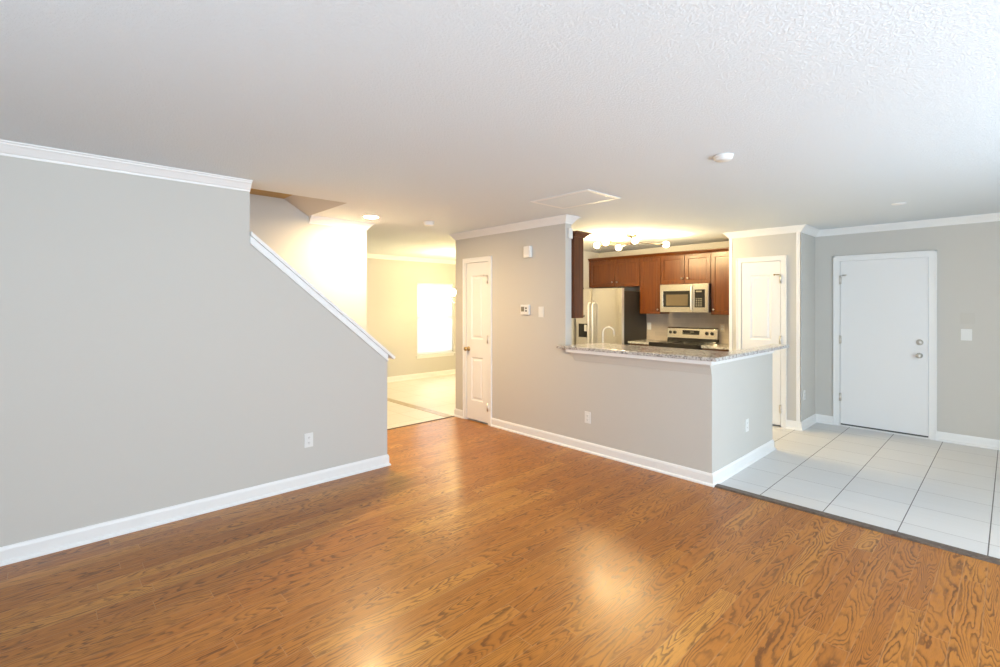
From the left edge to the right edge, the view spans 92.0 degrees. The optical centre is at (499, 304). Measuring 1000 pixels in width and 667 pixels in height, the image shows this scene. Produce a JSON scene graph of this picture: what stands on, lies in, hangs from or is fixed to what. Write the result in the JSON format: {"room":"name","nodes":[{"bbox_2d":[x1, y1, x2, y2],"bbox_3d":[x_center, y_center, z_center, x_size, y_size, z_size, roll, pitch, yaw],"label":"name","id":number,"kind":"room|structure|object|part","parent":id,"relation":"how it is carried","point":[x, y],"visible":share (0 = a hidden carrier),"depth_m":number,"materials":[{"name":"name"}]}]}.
{"room":"empty living room","nodes":[
{"label":"empty living room","id":0,"kind":"room"},
{"bbox_2d":[0,155,386,546],"bbox_3d":[-2.620,0.283,3.082,4.216,2.425,0.115,0,0,-43],"label":"wall","id":1,"kind":"structure","parent":0,"point":[152,357],"depth_m":3.25,"materials":[{"name":"grey paint"}]},
{"bbox_2d":[0,454,390,566],"bbox_3d":[-2.601,1.445,3.081,4.242,0.102,0.141,0,0,-43],"label":"baseboard","id":2,"kind":"structure","parent":1,"relation":"attached to","point":[13,553],"depth_m":3.32,"materials":[{"name":"white paint"}]},
{"bbox_2d":[304,432,312,447],"bbox_3d":[-1.575,1.121,3.981,0.072,0.116,0.009,0,0,-43],"label":"wall outlet","id":3,"kind":"object","parent":1,"relation":"attached to","point":[308,437],"visible":1,"depth_m":3.98,"materials":[{"name":"white plastic"}]},
{"bbox_2d":[250,231,395,360],"bbox_3d":[-1.488,-0.010,4.145,1.251,1.083,0.181,0,0,-43],"label":"trim","id":4,"kind":"structure","parent":1,"relation":"attached to","point":[256,242],"depth_m":4.01,"materials":[{"name":"white paint"}]},
{"bbox_2d":[250,189,290,198],"bbox_3d":[-3.220,-1.106,3.342,3.700,0.060,0.930,0,0,-43],"label":"ceiling","id":5,"kind":"structure","parent":0,"point":[252,191],"depth_m":4.70,"materials":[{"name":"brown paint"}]},
{"bbox_2d":[250,194,366,331],"bbox_3d":[-3.251,0.134,4.031,4.600,2.725,0.115,0,0,-43],"label":"wall","id":6,"kind":"structure","parent":0,"point":[333,259],"depth_m":5.20,"materials":[{"name":"grey paint"}]},
{"bbox_2d":[309,215,374,229],"bbox_3d":[-1.794,-0.891,5.404,0.735,0.076,0.255,0,0,-43],"label":"trim","id":7,"kind":"structure","parent":6,"relation":"attached to","point":[318,220],"depth_m":5.31,"materials":[{"name":"white paint"}]},
{"bbox_2d":[367,258,455,376],"bbox_3d":[-2.508,0.283,9.001,6.500,2.425,0.140,0,0,-43],"label":"wall","id":8,"kind":"structure","parent":0,"point":[391,284],"depth_m":9.45,"materials":[{"name":"grey paint"}]},
{"bbox_2d":[367,254,455,263],"bbox_3d":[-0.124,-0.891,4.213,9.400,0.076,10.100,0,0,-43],"label":"trim","id":9,"kind":"structure","parent":8,"relation":"attached to","point":[374,256],"depth_m":9.54,"materials":[{"name":"white paint"}]},
{"bbox_2d":[387,369,455,382],"bbox_3d":[-2.451,1.445,8.941,6.300,0.102,0.026,0,0,-43],"label":"baseboard","id":10,"kind":"structure","parent":8,"relation":"attached to","point":[453,371],"depth_m":9.74,"materials":[{"name":"white paint"}]},
{"bbox_2d":[417,283,452,354],"bbox_3d":[-1.348,0.295,10.030,0.904,1.454,0.040,0,0,-43],"label":"window blind","id":11,"kind":"object","parent":8,"relation":"attached to","point":[434,303],"visible":0.97,"depth_m":10.01,"materials":[{"name":"white"}]},
{"bbox_3d":[-1.347,1.013,10.029,0.896,0.018,0.026,0,0,-43],"label":"rail","id":12,"kind":"part","parent":11,"relation":"part of","materials":[{"name":"white paint"}]},
{"bbox_2d":[416,350,454,358],"bbox_3d":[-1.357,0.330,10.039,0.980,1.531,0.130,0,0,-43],"label":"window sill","id":13,"kind":"structure","parent":8,"relation":"in","point":[446,353],"depth_m":10.01,"materials":[{"name":"white paint"}]},
{"bbox_2d":[0,0,999,259],"bbox_3d":[-0.137,-1.052,4.227,9.600,0.247,10.340,0,0,-43],"label":"ceiling","id":14,"kind":"structure","parent":0,"point":[458,116],"depth_m":2.26,"materials":[{"name":"white paint"}]},
{"bbox_2d":[362,215,379,218],"bbox_3d":[-1.367,-0.924,5.123,0.192,0.010,0.192,0,0,-43],"label":"recessed light","id":15,"kind":"object","parent":14,"relation":"in","point":[363,216],"visible":1,"depth_m":5.09,"materials":[{"name":"white paint"}]},
{"bbox_2d":[423,221,433,225],"bbox_3d":[-0.805,-0.909,5.467,0.124,0.040,0.124,0,0,-43],"label":"smoke detector","id":16,"kind":"object","parent":14,"relation":"attached to","point":[426,223],"visible":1,"depth_m":5.42,"materials":[{"name":"white plastic"}]},
{"bbox_2d":[448,289,455,303],"bbox_3d":[-0.543,-0.463,8.713,0.701,0.932,0.706,0,0,-43],"label":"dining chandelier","id":17,"kind":"object","parent":14,"relation":"hanging from","point":[451,292],"visible":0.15,"depth_m":8.67,"materials":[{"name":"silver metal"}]},
{"bbox_3d":[-0.864,-0.209,8.710,0.140,0.140,0.140,0,0,-43],"label":"globe","id":18,"kind":"part","parent":17,"relation":"part of","materials":[{"name":"white glass"}]},
{"bbox_2d":[530,189,619,208],"bbox_3d":[0.660,-0.925,4.292,0.470,0.007,0.644,0,0,-43],"label":"ceiling access panel","id":19,"kind":"object","parent":14,"relation":"attached to","point":[583,197],"visible":1,"depth_m":4.26,"materials":[{"name":"white paint"}]},
{"bbox_2d":[594,234,668,249],"bbox_3d":[1.769,-0.843,6.572,0.898,0.173,0.562,0,0,-24],"label":"kitchen ceiling light","id":20,"kind":"object","parent":14,"relation":"attached to","point":[634,240],"visible":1,"depth_m":6.46,"materials":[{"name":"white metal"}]},
{"bbox_3d":[1.980,-0.809,6.468,0.461,0.046,0.038,0,0,-11],"label":"arm","id":21,"kind":"part","parent":20,"relation":"part of","materials":[{"name":"brown metal"}]},
{"bbox_2d":[713,153,733,161],"bbox_3d":[1.398,-0.914,3.022,0.116,0.030,0.116,0,0,-43],"label":"smoke detector","id":22,"kind":"object","parent":14,"relation":"attached to","point":[722,157],"visible":1,"depth_m":2.99,"materials":[{"name":"white plastic"}]},
{"bbox_2d":[891,202,905,204],"bbox_3d":[3.690,-0.925,4.468,0.110,0.008,0.110,0,0,-43],"label":"sprinkler cover","id":23,"kind":"object","parent":14,"relation":"attached to","point":[901,203],"visible":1,"depth_m":4.44,"materials":[{"name":"white paint"}]},
{"bbox_2d":[0,374,999,666],"bbox_3d":[-0.087,1.536,4.247,9.500,0.080,10.100,0,0,-43],"label":"floor","id":24,"kind":"structure","parent":0,"point":[478,544],"depth_m":2.73,"materials":[{"name":"brown wood"}]},
{"bbox_2d":[387,398,451,416],"bbox_3d":[-1.726,1.494,7.537,0.110,0.004,3.065,0,0,-43],"label":"trim","id":25,"kind":"structure","parent":24,"relation":"on","point":[388,399],"depth_m":6.90,"materials":[{"name":"white wood"}]},
{"bbox_2d":[387,416,454,429],"bbox_3d":[-1.075,1.492,5.999,1.267,0.007,0.030,0,0,-43],"label":"trim","id":26,"kind":"structure","parent":24,"relation":"on","point":[450,416],"depth_m":6.04,"materials":[{"name":"brown wood"}]},
{"bbox_2d":[576,286,646,344],"bbox_3d":[1.839,0.609,8.107,0.831,1.775,0.906,0,0,-43],"label":"refrigerator","id":27,"kind":"object","parent":24,"relation":"on","point":[617,308],"visible":0.51,"depth_m":7.79,"materials":[{"name":"silver metal"}]},
{"bbox_3d":[1.388,0.353,8.074,0.010,0.425,0.215,0,0,-43],"label":"dispenser panel","id":28,"kind":"part","parent":27,"relation":"part of","materials":[{"name":"silver plastic"}]},
{"bbox_3d":[1.420,0.585,8.097,0.075,1.682,0.346,0,0,-43],"label":"door","id":29,"kind":"part","parent":27,"relation":"part of","materials":[{"name":"silver metal"}]},
{"bbox_3d":[1.464,0.406,7.953,0.074,0.886,0.028,0,0,-43],"label":"handle","id":30,"kind":"part","parent":27,"relation":"part of","materials":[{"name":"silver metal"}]},
{"bbox_3d":[1.522,0.406,7.892,0.074,0.886,0.028,0,0,-43],"label":"handle","id":31,"kind":"part","parent":27,"relation":"part of","materials":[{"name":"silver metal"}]},
{"bbox_3d":[1.733,0.585,7.765,0.075,1.682,0.550,0,0,-43],"label":"door","id":32,"kind":"part","parent":27,"relation":"part of","materials":[{"name":"silver metal"}]},
{"bbox_2d":[630,343,648,345],"bbox_3d":[2.380,1.056,7.710,0.638,0.880,0.365,0,0,-43],"label":"base cabinet","id":33,"kind":"object","parent":24,"relation":"on","point":[630,343],"visible":0.02,"depth_m":7.51,"materials":[{"name":"brown wood"}]},
{"bbox_2d":[628,339,661,343],"bbox_3d":[2.377,0.600,7.712,0.640,0.032,0.370,0,0,-43],"label":"countertop","id":34,"kind":"structure","parent":33,"relation":"on","point":[646,341],"depth_m":7.55,"materials":[{"name":"stone"}]},
{"bbox_2d":[649,327,718,349],"bbox_3d":[2.745,0.928,7.254,0.702,1.135,0.794,0,0,-43],"label":"range","id":35,"kind":"object","parent":24,"relation":"on","point":[678,337],"visible":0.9,"depth_m":7.31,"materials":[{"name":"silver metal"}]},
{"bbox_2d":[649,340,716,349],"bbox_3d":[2.743,0.615,7.254,0.585,0.083,0.788,0,0,-43],"label":"cooktop","id":36,"kind":"object","parent":35,"relation":"in","point":[686,344],"depth_m":7.16,"materials":[{"name":"black glass"}]},
{"bbox_2d":[702,348,728,351],"bbox_3d":[3.202,1.056,6.838,0.638,0.880,0.433,0,0,-43],"label":"base cabinet","id":37,"kind":"object","parent":24,"relation":"on","point":[703,348],"visible":0.03,"depth_m":6.67,"materials":[{"name":"brown wood"}]},
{"bbox_2d":[701,343,728,349],"bbox_3d":[3.202,0.600,6.837,0.640,0.032,0.435,0,0,-43],"label":"countertop","id":38,"kind":"structure","parent":37,"relation":"on","point":[723,346],"depth_m":6.70,"materials":[{"name":"stone"}]},
{"bbox_2d":[715,484,999,564],"bbox_3d":[3.003,1.490,2.683,0.087,0.011,3.583,0,0,-43],"label":"trim","id":39,"kind":"structure","parent":24,"relation":"on","point":[953,549],"depth_m":3.23,"materials":[{"name":"brown wood"}]},
{"bbox_3d":[1.373,1.056,5.142,0.853,0.880,2.000,0,0,-43],"label":"base cabinet","id":40,"kind":"object","parent":24,"relation":"on","visible":0},
{"bbox_3d":[1.372,0.600,5.142,0.849,0.032,2.000,0,0,-43],"label":"countertop","id":41,"kind":"structure","parent":40,"relation":"on","visible":0},
{"bbox_2d":[602,326,614,342],"bbox_3d":[1.216,0.420,5.545,0.192,0.328,0.080,0,0,18],"label":"kitchen faucet","id":42,"kind":"object","parent":41,"relation":"on","point":[608,326],"visible":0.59,"depth_m":5.54,"materials":[{"name":"silver metal"}]},
{"bbox_2d":[456,223,570,435],"bbox_3d":[0.085,0.283,5.810,0.100,2.425,1.872,0,0,-43],"label":"wall","id":43,"kind":"structure","parent":0,"point":[528,368],"depth_m":5.48,"materials":[{"name":"grey paint"}]},
{"bbox_2d":[464,262,487,422],"bbox_3d":[-0.297,0.474,6.107,0.105,2.000,0.440,0,0,-43],"label":"door","id":44,"kind":"structure","parent":43,"relation":"in","point":[477,273],"depth_m":6.12,"materials":[{"name":"white paint"}]},
{"bbox_2d":[462,256,491,425],"bbox_3d":[-0.258,0.453,6.158,0.120,2.090,0.555,0,0,-43],"label":"trim","id":45,"kind":"structure","parent":43,"relation":"attached to","point":[488,259],"depth_m":6.21,"materials":[{"name":"white paint"}]},
{"bbox_2d":[449,214,580,239],"bbox_3d":[0.085,-0.891,5.810,0.240,0.076,2.012,0,0,-43],"label":"trim","id":46,"kind":"structure","parent":43,"relation":"attached to","point":[561,219],"depth_m":5.55,"materials":[{"name":"white paint"}]},
{"bbox_2d":[520,305,529,314],"bbox_3d":[0.286,0.063,5.503,0.027,0.114,0.130,0,0,-43],"label":"thermostat","id":47,"kind":"object","parent":43,"relation":"attached to","point":[524,309],"visible":1,"depth_m":5.49,"materials":[{"name":"white plastic"}]},
{"bbox_2d":[523,246,531,257],"bbox_3d":[0.313,-0.590,5.460,0.047,0.128,0.096,0,0,-43],"label":"door chime","id":48,"kind":"object","parent":43,"relation":"attached to","point":[527,250],"visible":1,"depth_m":5.43,"materials":[{"name":"white plastic"}]},
{"bbox_2d":[538,307,543,316],"bbox_3d":[0.452,0.086,5.340,0.010,0.116,0.072,0,0,-43],"label":"light switch","id":49,"kind":"object","parent":43,"relation":"attached to","point":[540,309],"visible":1,"depth_m":5.33,"materials":[{"name":"white plastic"}]},
{"bbox_2d":[568,228,572,238],"bbox_3d":[0.745,-0.749,5.122,0.058,0.110,0.026,0,0,-43],"label":"sensor","id":50,"kind":"object","parent":43,"relation":"attached to","point":[570,230],"visible":1,"depth_m":5.10,"materials":[{"name":"white plastic"}]},
{"bbox_2d":[571,230,591,317],"bbox_3d":[0.605,-0.314,5.511,0.242,0.930,0.911,0,0,-43],"label":"upper cabinet","id":51,"kind":"object","parent":43,"relation":"attached to","point":[577,241],"visible":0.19,"depth_m":5.18,"materials":[{"name":"brown wood"}]},
{"bbox_3d":[0.845,-0.291,5.197,0.156,0.875,0.006,0,0,-43],"label":"panel","id":52,"kind":"part","parent":51,"relation":"part of","materials":[{"name":"brown wood"}]},
{"bbox_3d":[0.605,-0.749,5.511,0.242,0.060,0.911,0,0,-43],"label":"crown moulding","id":53,"kind":"part","parent":51,"relation":"part of","materials":[{"name":"brown wood"}]},
{"bbox_2d":[571,251,598,344],"bbox_3d":[0.672,0.283,7.739,3.403,2.425,0.290,0,0,-43],"label":"wall","id":54,"kind":"structure","parent":0,"point":[586,255],"depth_m":8.52,"materials":[{"name":"grey paint"}]},
{"bbox_2d":[599,241,728,343],"bbox_3d":[2.719,0.283,7.889,0.100,2.425,2.880,0,0,-43],"label":"wall","id":55,"kind":"structure","parent":0,"point":[724,244],"depth_m":7.90,"materials":[{"name":"grey paint"}]},
{"bbox_2d":[588,255,639,287],"bbox_3d":[2.021,-0.544,8.297,0.349,0.510,1.000,0,0,-43],"label":"upper cabinet","id":56,"kind":"object","parent":55,"relation":"attached to","point":[607,272],"visible":0.98,"depth_m":8.19,"materials":[{"name":"brown wood"}]},
{"bbox_3d":[1.769,-0.515,8.382,0.019,0.445,0.522,0,0,-43],"label":"door","id":57,"kind":"part","parent":56,"relation":"part of","materials":[{"name":"brown wood"}]},
{"bbox_3d":[2.021,-0.774,8.297,0.349,0.050,1.000,0,0,-43],"label":"crown moulding","id":58,"kind":"part","parent":56,"relation":"part of","materials":[{"name":"brown wood"}]},
{"bbox_3d":[2.112,-0.515,8.018,0.019,0.445,0.462,0,0,-43],"label":"door","id":59,"kind":"part","parent":56,"relation":"part of","materials":[{"name":"brown wood"}]},
{"bbox_2d":[639,253,668,313],"bbox_3d":[2.488,-0.323,7.802,0.349,0.953,0.360,0,0,-43],"label":"upper cabinet","id":60,"kind":"object","parent":55,"relation":"attached to","point":[650,284],"visible":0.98,"depth_m":7.71,"materials":[{"name":"brown wood"}]},
{"bbox_3d":[2.488,-0.774,7.802,0.349,0.050,0.360,0,0,-43],"label":"crown moulding","id":61,"kind":"part","parent":60,"relation":"part of","materials":[{"name":"brown wood"}]},
{"bbox_3d":[2.397,-0.294,7.716,0.019,0.888,0.352,0,0,-43],"label":"door","id":62,"kind":"part","parent":60,"relation":"part of","materials":[{"name":"brown wood"}]},
{"bbox_2d":[659,249,710,284],"bbox_3d":[2.882,-0.551,7.384,0.349,0.495,0.790,0,0,-43],"label":"upper cabinet","id":63,"kind":"object","parent":55,"relation":"attached to","point":[691,266],"visible":0.99,"depth_m":7.27,"materials":[{"name":"brown wood"}]},
{"bbox_3d":[2.656,-0.523,7.442,0.019,0.430,0.387,0,0,-43],"label":"door","id":64,"kind":"part","parent":63,"relation":"part of","materials":[{"name":"brown wood"}]},
{"bbox_3d":[2.882,-0.774,7.384,0.349,0.050,0.790,0,0,-43],"label":"crown moulding","id":65,"kind":"part","parent":63,"relation":"part of","materials":[{"name":"brown wood"}]},
{"bbox_2d":[660,283,710,312],"bbox_3d":[2.861,-0.088,7.339,0.424,0.424,0.749,0,0,-43],"label":"microwave","id":66,"kind":"object","parent":63,"relation":"attached to","point":[696,298],"visible":0.96,"depth_m":7.19,"materials":[{"name":"silver metal"}]},
{"bbox_3d":[2.675,-0.088,7.323,0.030,0.418,0.517,0,0,-43],"label":"door","id":67,"kind":"part","parent":66,"relation":"part of","materials":[{"name":"silver metal"}]},
{"bbox_3d":[2.669,-0.077,7.311,0.003,0.236,0.427,0,0,-43],"label":"door glass","id":68,"kind":"part","parent":66,"relation":"part of","materials":[{"name":"black glass"}]},
{"bbox_3d":[2.817,-0.088,7.116,0.055,0.384,0.022,0,0,-43],"label":"handle","id":69,"kind":"part","parent":66,"relation":"part of","materials":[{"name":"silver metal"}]},
{"bbox_3d":[2.913,-0.083,7.047,0.003,0.264,0.152,0,0,-43],"label":"control panel","id":70,"kind":"part","parent":66,"relation":"part of","materials":[{"name":"black glass"}]},
{"bbox_3d":[2.933,-0.088,7.050,0.030,0.418,0.229,0,0,-43],"label":"control frame","id":71,"kind":"part","parent":66,"relation":"part of","materials":[{"name":"silver metal"}]},
{"bbox_3d":[2.927,-0.523,7.154,0.019,0.430,0.387,0,0,-43],"label":"door","id":72,"kind":"part","parent":63,"relation":"part of","materials":[{"name":"brown wood"}]},
{"bbox_2d":[647,312,728,343],"bbox_3d":[2.996,0.340,7.513,0.012,0.488,1.698,0,0,-43],"label":"backsplash","id":73,"kind":"structure","parent":55,"relation":"attached to","point":[660,323],"depth_m":7.60,"materials":[{"name":"stone"}]},
{"bbox_2d":[710,247,728,314],"bbox_3d":[3.304,-0.323,6.937,0.349,0.953,0.438,0,0,-43],"label":"upper cabinet","id":74,"kind":"object","parent":55,"relation":"attached to","point":[719,256],"visible":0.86,"depth_m":6.91,"materials":[{"name":"brown wood"}]},
{"bbox_3d":[3.304,-0.774,6.937,0.349,0.050,0.438,0,0,-43],"label":"crown moulding","id":75,"kind":"part","parent":74,"relation":"part of","materials":[{"name":"brown wood"}]},
{"bbox_2d":[720,324,724,331],"bbox_3d":[3.301,0.351,7.174,0.009,0.116,0.072,0,0,-43],"label":"wall outlet","id":76,"kind":"object","parent":55,"relation":"attached to","point":[722,326],"visible":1,"depth_m":7.17,"materials":[{"name":"beige plastic"}]},
{"bbox_2d":[565,349,771,472],"bbox_3d":[1.750,0.982,5.038,1.465,1.029,1.536,0,0,-43],"label":"wall","id":77,"kind":"structure","parent":0,"point":[696,421],"depth_m":4.43,"materials":[{"name":"grey paint"}]},
{"bbox_2d":[585,411,590,423],"bbox_3d":[0.884,1.146,4.881,0.009,0.116,0.072,0,0,-43],"label":"wall outlet","id":78,"kind":"object","parent":77,"relation":"attached to","point":[587,414],"visible":1,"depth_m":4.87,"materials":[{"name":"white plastic"}]},
{"bbox_2d":[453,408,775,486],"bbox_3d":[1.108,1.445,5.719,1.517,0.102,3.460,0,0,-43],"label":"baseboard","id":79,"kind":"structure","parent":77,"relation":"attached to","point":[719,476],"depth_m":4.58,"materials":[{"name":"white paint"}]},
{"bbox_2d":[571,353,711,374],"bbox_3d":[1.235,0.543,4.491,0.036,0.082,1.447,0,0,-43],"label":"trim","id":80,"kind":"structure","parent":77,"relation":"attached to","point":[642,363],"depth_m":4.39,"materials":[{"name":"grey paint"}]},
{"bbox_2d":[566,349,773,365],"bbox_3d":[1.752,0.484,5.002,1.511,0.036,1.513,0,0,-43],"label":"trim","id":81,"kind":"structure","parent":77,"relation":"attached to","point":[699,362],"depth_m":4.37,"materials":[{"name":"white paint"}]},
{"bbox_2d":[556,343,788,361],"bbox_3d":[1.846,0.451,5.139,1.863,0.031,1.671,0,0,-43],"label":"countertop","id":82,"kind":"structure","parent":77,"relation":"on","point":[679,353],"depth_m":4.53,"materials":[{"name":"stone"}]},
{"bbox_2d":[745,418,748,431],"bbox_3d":[2.300,1.128,4.495,0.072,0.116,0.009,0,0,-43],"label":"wall outlet","id":83,"kind":"object","parent":77,"relation":"attached to","point":[746,420],"visible":1,"depth_m":4.48,"materials":[{"name":"white plastic"}]},
{"bbox_2d":[732,233,814,420],"bbox_3d":[3.582,0.283,6.303,0.820,2.425,0.813,0,0,-43],"label":"wall","id":84,"kind":"structure","parent":0,"point":[778,244],"depth_m":5.90,"materials":[{"name":"grey paint"}]},
{"bbox_2d":[729,239,731,350],"bbox_3d":[3.011,0.269,6.306,0.006,2.255,0.036,0,0,-43],"label":"trim","id":85,"kind":"structure","parent":84,"relation":"attached to","point":[730,240],"depth_m":6.30,"materials":[{"name":"white paint"}]},
{"bbox_2d":[736,255,786,427],"bbox_3d":[3.291,0.453,6.073,0.120,2.090,0.585,0,0,-43],"label":"trim","id":86,"kind":"structure","parent":84,"relation":"attached to","point":[783,258],"depth_m":5.86,"materials":[{"name":"white paint"}]},
{"bbox_2d":[742,261,780,424],"bbox_3d":[3.265,0.474,6.035,0.067,2.000,0.470,0,0,-43],"label":"door","id":87,"kind":"structure","parent":84,"relation":"in","point":[761,281],"depth_m":6.00,"materials":[{"name":"white paint"}]},
{"bbox_2d":[722,224,819,238],"bbox_3d":[3.481,-0.891,6.207,0.681,0.076,0.953,0,0,-43],"label":"trim","id":88,"kind":"structure","parent":84,"relation":"attached to","point":[806,229],"depth_m":5.95,"materials":[{"name":"white paint"}]},
{"bbox_2d":[796,232,801,421],"bbox_3d":[3.558,0.269,5.748,0.036,2.255,0.051,0,0,-43],"label":"trim","id":89,"kind":"structure","parent":84,"relation":"attached to","point":[798,234],"depth_m":5.73,"materials":[{"name":"white paint"}]},
{"bbox_2d":[815,221,999,439],"bbox_3d":[5.286,0.283,4.876,0.120,2.425,3.642,0,0,-43],"label":"wall","id":90,"kind":"structure","parent":0,"point":[968,255],"depth_m":5.19,"materials":[{"name":"grey paint"}]},
{"bbox_2d":[839,257,928,437],"bbox_3d":[4.457,0.482,5.654,0.118,2.008,0.831,0,0,-43],"label":"door","id":91,"kind":"structure","parent":90,"relation":"in","point":[884,335],"depth_m":5.63,"materials":[{"name":"white paint"}]},
{"bbox_3d":[4.673,0.576,5.390,0.070,0.062,0.062,0,0,-43],"label":"knob","id":92,"kind":"part","parent":91,"relation":"part of","materials":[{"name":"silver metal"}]},
{"bbox_2d":[840,424,928,438],"bbox_3d":[4.500,1.489,5.681,0.120,0.014,0.824,0,0,-43],"label":"trim","id":93,"kind":"structure","parent":90,"relation":"attached to","point":[840,424],"depth_m":5.62,"materials":[{"name":"white paint"}]},
{"bbox_2d":[833,250,936,440],"bbox_3d":[4.500,0.452,5.681,0.120,2.091,0.959,0,0,-43],"label":"trim","id":94,"kind":"structure","parent":90,"relation":"attached to","point":[932,254],"depth_m":5.44,"materials":[{"name":"white paint"}]},
{"bbox_2d":[786,414,999,449],"bbox_3d":[4.730,1.445,4.914,0.637,0.102,4.461,0,0,-43],"label":"baseboard","id":95,"kind":"structure","parent":90,"relation":"attached to","point":[967,440],"depth_m":5.23,"materials":[{"name":"white paint"}]},
{"bbox_2d":[816,213,999,236],"bbox_3d":[5.224,-0.891,4.803,0.070,0.076,3.622,0,0,-43],"label":"trim","id":96,"kind":"structure","parent":90,"relation":"attached to","point":[992,217],"depth_m":5.42,"materials":[{"name":"white paint"}]},
{"bbox_2d":[961,329,971,340],"bbox_3d":[4.955,0.326,5.132,0.010,0.122,0.086,0,0,-43],"label":"light switch","id":97,"kind":"object","parent":90,"relation":"attached to","point":[966,334],"visible":1,"depth_m":5.13,"materials":[{"name":"white plastic"}]},
{"bbox_3d":[-2.523,0.284,-0.166,0.100,2.425,7.220,0,0,-43],"label":"wall","id":98,"kind":"structure","parent":0,"visible":0},
{"bbox_2d":[0,139,252,191],"bbox_3d":[-2.985,-0.891,2.610,3.037,0.076,0.070,0,0,-43],"label":"trim","id":99,"kind":"structure","parent":98,"relation":"attached to","point":[7,148],"depth_m":3.10,"materials":[{"name":"white paint"}]}
]}

